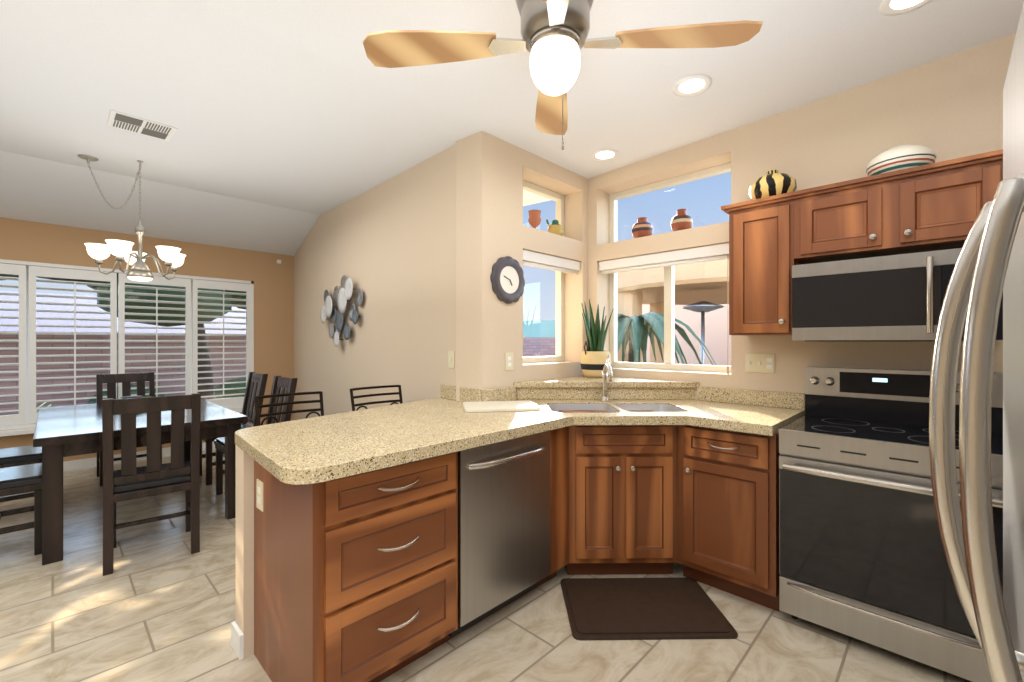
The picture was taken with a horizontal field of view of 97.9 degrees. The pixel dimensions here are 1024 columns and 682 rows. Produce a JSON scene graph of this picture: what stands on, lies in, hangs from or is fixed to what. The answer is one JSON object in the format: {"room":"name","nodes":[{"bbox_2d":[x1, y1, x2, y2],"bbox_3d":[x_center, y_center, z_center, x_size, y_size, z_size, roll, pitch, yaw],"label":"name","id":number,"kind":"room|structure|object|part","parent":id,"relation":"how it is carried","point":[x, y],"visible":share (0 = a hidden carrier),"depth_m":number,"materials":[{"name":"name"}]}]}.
{"room":"dining room and kitchen","nodes":[
{"label":"dining room and kitchen","id":0,"kind":"room"},
{"bbox_2d":[0,217,293,461],"bbox_3d":[-5.029,-0.168,4.355,0.260,3.000,6.042,0,0,44],"label":"wall","id":1,"kind":"structure","parent":0,"point":[265,272],"depth_m":5.50,"materials":[{"name":"paint"}]},
{"bbox_2d":[0,259,253,430],"bbox_3d":[-5.080,0.027,4.222,0.193,1.650,4.700,0,0,44],"label":"window shutters","id":2,"kind":"object","parent":1,"relation":"attached to","point":[28,272],"visible":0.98,"depth_m":4.88,"materials":[{"name":"white wood"}]},
{"bbox_2d":[0,408,253,436],"bbox_3d":[-4.991,0.875,4.136,0.099,0.043,4.780,0,0,44],"label":"sill","id":3,"kind":"structure","parent":1,"relation":"attached to","point":[21,431],"depth_m":4.32,"materials":[{"name":"white wood"}]},
{"bbox_2d":[63,442,214,471],"bbox_3d":[-5.036,1.282,4.153,0.015,0.100,5.742,0,0,44],"label":"baseboard","id":4,"kind":"structure","parent":1,"relation":"attached to","point":[81,464],"depth_m":4.73,"materials":[{"name":"white wood"}]},
{"bbox_2d":[294,144,455,419],"bbox_3d":[-1.623,-0.168,4.739,0.260,3.000,4.686,0,0,-40],"label":"wall","id":5,"kind":"structure","parent":0,"point":[388,247],"depth_m":3.95,"materials":[{"name":"paint"}]},
{"bbox_2d":[320,275,362,346],"bbox_3d":[-1.793,-0.321,4.681,0.073,0.745,1.145,0,0,-40],"label":"discs","id":6,"kind":"object","parent":5,"relation":"attached to","point":[342,296],"visible":1,"depth_m":4.64,"materials":[{"name":"silver metal"}]},
{"bbox_2d":[448,351,454,367],"bbox_3d":[-0.425,0.122,3.108,0.075,0.118,0.018,0,0,44],"label":"light switch","id":7,"kind":"object","parent":5,"relation":"attached to","point":[451,359],"visible":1,"depth_m":3.10,"materials":[{"name":"beige plastic"}]},
{"bbox_2d":[236,131,587,657],"bbox_3d":[-0.345,-0.168,2.872,0.260,3.000,2.520,0,0,44],"label":"wall","id":8,"kind":"structure","parent":0,"point":[493,172],"depth_m":2.97,"materials":[{"name":"paint"}]},
{"bbox_2d":[231,620,243,659],"bbox_3d":[-0.714,1.282,2.401,0.134,0.100,1.359,0,0,44],"label":"baseboard","id":9,"kind":"structure","parent":8,"relation":"attached to","point":[237,639],"depth_m":1.90,"materials":[{"name":"white wood"}]},
{"bbox_2d":[490,256,524,303],"bbox_3d":[-0.019,-0.417,2.998,0.030,0.320,0.320,0,0,44],"label":"wall clock","id":10,"kind":"object","parent":8,"relation":"attached to","point":[507,278],"visible":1,"depth_m":2.98,"materials":[{"name":"grey"}]},
{"bbox_2d":[505,353,512,370],"bbox_3d":[-0.018,0.132,3.015,0.008,0.118,0.075,0,0,44],"label":"outlet","id":11,"kind":"object","parent":8,"relation":"attached to","point":[508,361],"visible":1,"depth_m":3.01,"materials":[{"name":"beige plastic"}]},
{"bbox_2d":[528,210,540,228],"bbox_3d":[0.170,-0.899,3.348,0.097,0.160,0.100,0,0,44],"label":"vase","id":12,"kind":"object","parent":8,"relation":"on","point":[534,220],"depth_m":3.31,"materials":[{"name":"brown ceramic"}]},
{"bbox_2d":[523,180,563,235],"bbox_3d":[0.171,-1.026,3.525,0.060,0.415,0.715,0,0,44],"label":"window","id":13,"kind":"structure","parent":8,"relation":"in","point":[544,192],"depth_m":3.66,"materials":[{"name":"beige plastic"}]},
{"bbox_2d":[523,265,563,362],"bbox_3d":[0.171,-0.248,3.525,0.060,0.820,0.715,0,0,44],"label":"window","id":14,"kind":"structure","parent":8,"relation":"in","point":[559,306],"depth_m":3.73,"materials":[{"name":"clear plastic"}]},
{"bbox_2d":[523,250,579,345],"bbox_3d":[0.291,-0.310,3.408,0.055,0.685,0.695,0,0,44],"label":"window blind","id":15,"kind":"object","parent":14,"relation":"attached to","point":[540,260],"visible":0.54,"depth_m":3.37,"materials":[{"name":"white fabric"}]},
{"bbox_2d":[546,219,563,235],"bbox_3d":[0.330,-0.890,3.505,0.129,0.142,0.191,0,0,44],"label":"teapot","id":16,"kind":"object","parent":8,"relation":"on","point":[555,227],"depth_m":3.47,"materials":[{"name":"yellow ceramic"}]},
{"bbox_2d":[0,449,971,681],"bbox_3d":[-1.229,1.372,1.040,10.412,0.080,6.980,0,0,44],"label":"floor","id":17,"kind":"structure","parent":0,"point":[158,604],"depth_m":2.04,"materials":[{"name":"tile"}]},
{"bbox_2d":[0,463,41,554],"bbox_3d":[-3.285,0.827,2.790,0.455,1.010,0.544,0,0,44],"label":"dining chair","id":18,"kind":"object","parent":17,"relation":"on","point":[14,480],"visible":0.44,"depth_m":2.79,"materials":[{"name":"brown wood"}]},
{"bbox_2d":[0,445,41,502],"bbox_3d":[-3.873,0.827,3.361,0.455,1.010,0.544,0,0,44],"label":"dining chair","id":19,"kind":"object","parent":17,"relation":"on","point":[19,456],"visible":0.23,"depth_m":3.32,"materials":[{"name":"brown wood"}]},
{"bbox_2d":[96,372,161,485],"bbox_3d":[-3.818,0.827,4.447,0.544,1.010,0.455,0,0,44],"label":"dining chair","id":20,"kind":"object","parent":17,"relation":"on","point":[125,380],"visible":0.27,"depth_m":4.54,"materials":[{"name":"brown wood"}]},
{"bbox_2d":[33,399,247,564],"bbox_3d":[-3.052,0.950,3.633,1.800,0.765,1.120,0,0,44],"label":"dining table","id":21,"kind":"object","parent":17,"relation":"on","point":[61,432],"visible":0.71,"depth_m":2.99,"materials":[{"name":"brown wood"}]},
{"bbox_2d":[121,396,151,398],"bbox_3d":[-3.299,0.520,3.882,0.327,0.092,0.338,0,0,44],"label":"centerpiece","id":22,"kind":"object","parent":21,"relation":"on","point":[124,397],"visible":0.17,"depth_m":3.88,"materials":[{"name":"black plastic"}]},
{"bbox_2d":[102,393,200,575],"bbox_3d":[-2.288,0.827,2.844,0.455,1.010,0.544,0,0,-40],"label":"dining chair","id":23,"kind":"object","parent":17,"relation":"on","point":[129,480],"visible":1,"depth_m":2.69,"materials":[{"name":"brown wood"}]},
{"bbox_2d":[200,372,267,484],"bbox_3d":[-2.818,0.827,4.476,0.455,1.010,0.544,0,0,44],"label":"dining chair","id":24,"kind":"object","parent":17,"relation":"on","point":[259,380],"visible":0.46,"depth_m":4.49,"materials":[{"name":"brown wood"}]},
{"bbox_2d":[214,376,297,494],"bbox_3d":[-2.259,0.827,3.932,0.455,1.010,0.544,0,0,44],"label":"dining chair","id":25,"kind":"object","parent":17,"relation":"on","point":[287,384],"visible":0.31,"depth_m":3.94,"materials":[{"name":"brown wood"}]},
{"bbox_2d":[254,391,323,425],"bbox_3d":[-1.262,0.830,2.689,0.500,1.005,0.462,0,0,44],"label":"counter stool","id":26,"kind":"object","parent":17,"relation":"on","point":[270,415],"visible":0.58,"depth_m":2.83,"materials":[{"name":"grey metal"}]},
{"bbox_2d":[254,450,465,681],"bbox_3d":[-0.658,0.890,1.902,0.636,0.884,0.617,0,0,44],"label":"base cabinet","id":27,"kind":"object","parent":17,"relation":"on","point":[379,575],"depth_m":1.66,"materials":[{"name":"brown wood"}]},
{"bbox_2d":[256,479,262,511],"bbox_3d":[-1.042,0.632,1.841,0.075,0.118,0.008,0,0,44],"label":"outlet","id":28,"kind":"object","parent":27,"relation":"attached to","point":[259,494],"visible":1,"depth_m":1.84,"materials":[{"name":"beige plastic"}]},
{"bbox_2d":[349,385,402,410],"bbox_3d":[-0.852,0.830,3.141,0.500,1.005,0.462,0,0,44],"label":"counter stool","id":29,"kind":"object","parent":17,"relation":"on","point":[352,397],"visible":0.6,"depth_m":3.29,"materials":[{"name":"grey metal"}]},
{"bbox_2d":[466,430,553,629],"bbox_3d":[-0.229,0.890,2.342,0.633,0.884,0.612,0,0,44],"label":"dishwasher","id":30,"kind":"object","parent":17,"relation":"on","point":[510,483],"depth_m":2.11,"materials":[{"name":"silver metal"}]},
{"bbox_2d":[554,425,581,576],"bbox_3d":[0.085,0.890,2.627,0.687,0.884,0.234,0,0,44],"label":"base cabinet","id":31,"kind":"object","parent":17,"relation":"on","point":[567,440],"depth_m":2.46,"materials":[{"name":"brown wood"}]},
{"bbox_2d":[559,410,661,429],"bbox_3d":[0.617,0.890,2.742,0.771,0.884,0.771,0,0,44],"label":"sink","id":32,"kind":"object","parent":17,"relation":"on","point":[624,427],"depth_m":2.49,"materials":[{"name":"silver metal"}]},
{"bbox_2d":[582,425,673,574],"bbox_3d":[0.621,0.890,2.494,0.443,0.884,0.443,0,0,44],"label":"base cabinet","id":33,"kind":"object","parent":17,"relation":"on","point":[628,475],"depth_m":2.47,"materials":[{"name":"brown wood"}]},
{"bbox_2d":[561,577,737,639],"bbox_3d":[0.646,1.322,2.244,0.750,0.018,0.500,0,0,-1],"label":"kitchen mat","id":34,"kind":"object","parent":17,"relation":"on","point":[673,608],"visible":0.98,"depth_m":2.18,"materials":[{"name":"brown rubber"}]},
{"bbox_2d":[674,425,779,611],"bbox_3d":[1.277,0.890,2.545,0.545,0.884,0.720,0,0,44],"label":"base cabinet","id":35,"kind":"object","parent":17,"relation":"on","point":[726,483],"depth_m":2.29,"materials":[{"name":"brown wood"}]},
{"bbox_2d":[778,366,1002,681],"bbox_3d":[1.746,0.737,2.074,0.760,1.190,0.731,0,0,44],"label":"range","id":36,"kind":"object","parent":17,"relation":"on","point":[861,555],"visible":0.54,"depth_m":1.93,"materials":[{"name":"silver metal"}]},
{"bbox_2d":[929,2,1023,681],"bbox_3d":[0.828,0.437,0.235,0.890,1.790,0.910,0,0,44],"label":"refrigerator","id":37,"kind":"object","parent":17,"relation":"on","point":[988,270],"visible":1,"depth_m":0.55,"materials":[{"name":"silver metal"}]},
{"bbox_2d":[0,0,1023,255],"bbox_3d":[-1.260,-1.358,1.071,10.500,0.520,6.980,0,0,44],"label":"ceiling","id":38,"kind":"structure","parent":0,"point":[292,120],"depth_m":2.47,"materials":[{"name":"paint"}]},
{"bbox_2d":[77,154,185,281],"bbox_3d":[-3.081,-0.998,3.663,0.636,0.997,0.687,0,0,44],"label":"chandelier","id":39,"kind":"object","parent":38,"relation":"hanging from","point":[172,257],"visible":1,"depth_m":3.60,"materials":[{"name":"white glass"}]},
{"bbox_3d":[-3.272,-1.244,3.636,0.322,0.506,0.382,0,0,44],"label":"chain","id":40,"kind":"part","parent":39,"relation":"part of","materials":[{"name":"silver metal"}]},
{"bbox_2d":[107,110,176,140],"bbox_3d":[-2.466,-1.434,2.973,0.320,0.021,0.330,0,0,44],"label":"ceiling vent","id":41,"kind":"object","parent":38,"relation":"in","point":[126,122],"visible":1,"depth_m":2.96,"materials":[{"name":"white metal"}]},
{"bbox_2d":[363,0,762,149],"bbox_3d":[0.147,-1.008,1.530,1.005,0.750,1.005,0,0,-40],"label":"ceiling fan","id":42,"kind":"object","parent":38,"relation":"hanging from","point":[554,39],"visible":1,"depth_m":1.50,"materials":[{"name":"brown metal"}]},
{"bbox_3d":[0.147,-0.933,1.530,0.176,0.160,0.176,0,0,44],"label":"globe","id":43,"kind":"part","parent":42,"relation":"part of"},
{"bbox_3d":[0.167,-0.823,1.470,0.008,0.380,0.007,0,0,44],"label":"chain","id":44,"kind":"part","parent":42,"relation":"part of","materials":[{"name":"silver metal"}]},
{"bbox_2d":[591,149,618,160],"bbox_3d":[0.674,-1.354,3.235,0.200,0.008,0.200,0,0,44],"label":"recessed light","id":45,"kind":"object","parent":38,"relation":"in","point":[615,152],"depth_m":3.22,"materials":[{"name":"white"}]},
{"bbox_3d":[0.674,-1.355,3.235,0.130,0.001,0.130,0,0,44],"label":"recessed ceiling light lens","id":46,"kind":"part","parent":45,"relation":"part of","materials":[{"name":"white glass"}]},
{"bbox_2d":[672,74,711,96],"bbox_3d":[0.969,-1.378,2.405,0.200,0.008,0.200,0,0,44],"label":"recessed light","id":47,"kind":"object","parent":38,"relation":"in","point":[707,80],"depth_m":2.40,"materials":[{"name":"white"}]},
{"bbox_3d":[0.969,-1.379,2.405,0.130,0.001,0.130,0,0,44],"label":"recessed ceiling light lens","id":48,"kind":"part","parent":47,"relation":"part of","materials":[{"name":"white glass"}]},
{"bbox_2d":[879,0,931,15],"bbox_3d":[1.628,-1.406,1.820,0.200,0.008,0.200,0,0,44],"label":"recessed light","id":49,"kind":"object","parent":38,"relation":"in","point":[885,8],"depth_m":1.86,"materials":[{"name":"white"}]},
{"bbox_3d":[1.628,-1.407,1.820,0.130,0.001,0.130,0,0,44],"label":"recessed ceiling light lens","id":50,"kind":"part","parent":49,"relation":"part of","materials":[{"name":"white glass"}]},
{"bbox_2d":[588,33,1015,399],"bbox_3d":[2.603,-0.168,1.947,5.778,3.000,0.260,0,0,44],"label":"wall","id":51,"kind":"structure","parent":0,"point":[948,107],"depth_m":2.56,"materials":[{"name":"paint"}]},
{"bbox_2d":[235,356,804,484],"bbox_3d":[0.639,0.373,1.878,3.499,0.559,2.571,0,0,44],"label":"countertop","id":52,"kind":"structure","parent":51,"relation":"attached to","point":[318,449],"depth_m":2.31,"materials":[{"name":"stone"}]},
{"bbox_2d":[463,400,539,411],"bbox_3d":[-0.071,0.387,2.697,0.440,0.018,0.320,0,0,-9],"label":"cutting board","id":53,"kind":"object","parent":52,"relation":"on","point":[493,406],"visible":1,"depth_m":2.61,"materials":[{"name":"beige stone"}]},
{"bbox_2d":[581,299,613,377],"bbox_3d":[0.654,-0.027,3.449,0.290,0.596,0.260,0,0,44],"label":"potted plant","id":54,"kind":"object","parent":52,"relation":"on","point":[595,355],"visible":0.98,"depth_m":3.39,"materials":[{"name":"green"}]},
{"bbox_3d":[0.649,0.131,3.454,0.236,0.280,0.260,0,0,44],"label":"pot","id":55,"kind":"part","parent":54,"relation":"part of","materials":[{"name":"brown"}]},
{"bbox_2d":[600,356,612,401],"bbox_3d":[0.640,0.245,2.945,0.159,0.303,0.200,0,0,44],"label":"faucet","id":56,"kind":"object","parent":52,"relation":"on","point":[606,386],"depth_m":2.99,"materials":[{"name":"silver metal"}]},
{"bbox_2d":[631,217,652,237],"bbox_3d":[1.007,-0.872,3.448,0.164,0.165,0.164,0,0,44],"label":"vase","id":57,"kind":"object","parent":51,"relation":"on","point":[642,227],"depth_m":3.39,"materials":[{"name":"brown ceramic"}]},
{"bbox_2d":[609,162,730,242],"bbox_3d":[1.209,-1.016,3.419,1.030,0.455,0.060,0,0,44],"label":"window","id":58,"kind":"structure","parent":51,"relation":"in","point":[683,179],"depth_m":3.46,"materials":[{"name":"beige plastic"}]},
{"bbox_2d":[609,259,730,372],"bbox_3d":[1.207,-0.223,3.417,1.030,0.870,0.065,0,0,44],"label":"window","id":59,"kind":"structure","parent":51,"relation":"in","point":[669,296],"depth_m":3.41,"materials":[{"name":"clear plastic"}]},
{"bbox_2d":[599,243,728,373],"bbox_3d":[1.092,-0.210,3.299,1.010,0.885,0.055,0,0,44],"label":"window blind","id":60,"kind":"object","parent":59,"relation":"attached to","point":[694,255],"visible":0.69,"depth_m":3.23,"materials":[{"name":"white fabric"}]},
{"bbox_2d":[670,209,692,230],"bbox_3d":[1.229,-0.872,3.232,0.156,0.166,0.156,0,0,44],"label":"vase","id":61,"kind":"object","parent":51,"relation":"on","point":[681,220],"depth_m":3.18,"materials":[{"name":"brown ceramic"}]},
{"bbox_2d":[745,353,774,372],"bbox_3d":[1.545,0.132,2.782,0.165,0.118,0.014,0,0,44],"label":"outlet","id":62,"kind":"object","parent":51,"relation":"attached to","point":[761,363],"visible":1,"depth_m":2.78,"materials":[{"name":"beige plastic"}]},
{"bbox_2d":[725,191,800,335],"bbox_3d":[1.490,-0.416,2.598,0.327,0.752,0.345,0,0,44],"label":"upper cabinet","id":63,"kind":"object","parent":51,"relation":"attached to","point":[774,239],"depth_m":2.47,"materials":[{"name":"brown wood"}]},
{"bbox_2d":[748,170,796,199],"bbox_3d":[1.511,-0.891,2.589,0.244,0.196,0.244,0,0,44],"label":"striped vase","id":64,"kind":"object","parent":63,"relation":"on","point":[772,182],"visible":0.69,"depth_m":2.50,"materials":[{"name":"yellow ceramic"}]},
{"bbox_2d":[797,173,888,264],"bbox_3d":[1.749,-0.617,2.347,0.395,0.349,0.345,0,0,44],"label":"upper cabinet","id":65,"kind":"object","parent":51,"relation":"attached to","point":[845,220],"depth_m":2.23,"materials":[{"name":"brown wood"}]},
{"bbox_2d":[885,149,1002,254],"bbox_3d":[2.027,-0.617,2.077,0.380,0.349,0.345,0,0,44],"label":"upper cabinet","id":66,"kind":"object","parent":51,"relation":"attached to","point":[934,206],"depth_m":1.98,"materials":[{"name":"brown wood"}]},
{"bbox_2d":[792,248,1002,340],"bbox_3d":[1.849,-0.201,2.180,0.760,0.395,0.446,0,0,44],"label":"microwave","id":67,"kind":"object","parent":66,"relation":"attached to","point":[899,297],"visible":0.77,"depth_m":2.09,"materials":[{"name":"silver metal"}]},
{"bbox_2d":[866,144,936,175],"bbox_3d":[1.913,-0.873,2.199,0.264,0.160,0.264,0,0,44],"label":"bowl","id":68,"kind":"object","parent":66,"relation":"on","point":[901,157],"visible":0.67,"depth_m":2.11,"materials":[{"name":"white ceramic"}]},
{"label":"outside","id":69,"kind":"structure","parent":0,"visible":0},
{"bbox_2d":[0,290,245,333],"bbox_3d":[-10.761,-0.643,10.450,6.000,1.450,28.000,0,0,44],"label":"roof","id":70,"kind":"structure","parent":69,"point":[51,314],"depth_m":10.63,"materials":[{"name":"tile"}]},
{"bbox_2d":[523,320,555,337],"bbox_3d":[0.000,-0.908,0.000,122.000,5.080,122.000,0,0,44],"label":"hills","id":71,"kind":"object","parent":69,"point":[542,325],"depth_m":59.83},
{"bbox_3d":[-0.104,1.532,7.070,70.000,0.100,70.000,0,0,44],"label":"ground","id":72,"kind":"structure","parent":69,"visible":0},
{"bbox_2d":[0,274,245,399],"bbox_3d":[-6.653,-0.521,6.521,3.420,4.126,9.271,0,0,44],"label":"tree","id":73,"kind":"object","parent":72,"relation":"on","point":[140,317],"depth_m":6.41,"materials":[{"name":"green plant"}]},
{"bbox_2d":[36,377,245,412],"bbox_3d":[-6.701,1.082,5.726,3.307,0.960,7.520,0,0,44],"label":"agave","id":74,"kind":"object","parent":72,"relation":"on","point":[219,392],"depth_m":8.24,"materials":[{"name":"green plant"}]},
{"bbox_2d":[0,331,555,415],"bbox_3d":[-7.676,0.682,7.454,0.200,1.700,28.000,0,0,44],"label":"fence","id":75,"kind":"object","parent":72,"relation":"on","point":[537,346],"depth_m":7.78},
{"bbox_2d":[553,312,715,364],"bbox_3d":[2.154,0.518,7.800,2.929,2.035,2.911,0,0,44],"label":"palm","id":76,"kind":"object","parent":72,"relation":"on","point":[627,323],"depth_m":7.32,"materials":[{"name":"green plant"}]},
{"bbox_2d":[617,259,728,364],"bbox_3d":[7.628,-0.143,7.891,12.050,3.350,6.650,0,0,44],"label":"ramada","id":77,"kind":"object","parent":72,"relation":"on","point":[710,293],"depth_m":8.60,"materials":[{"name":"beige paint"}]},
{"bbox_2d":[642,304,730,365],"bbox_3d":[8.901,-0.818,19.932,5.800,4.700,9.800,0,0,44],"label":"house","id":78,"kind":"structure","parent":72,"relation":"on","point":[718,313],"depth_m":15.67,"materials":[{"name":"pink paint"}]}
]}

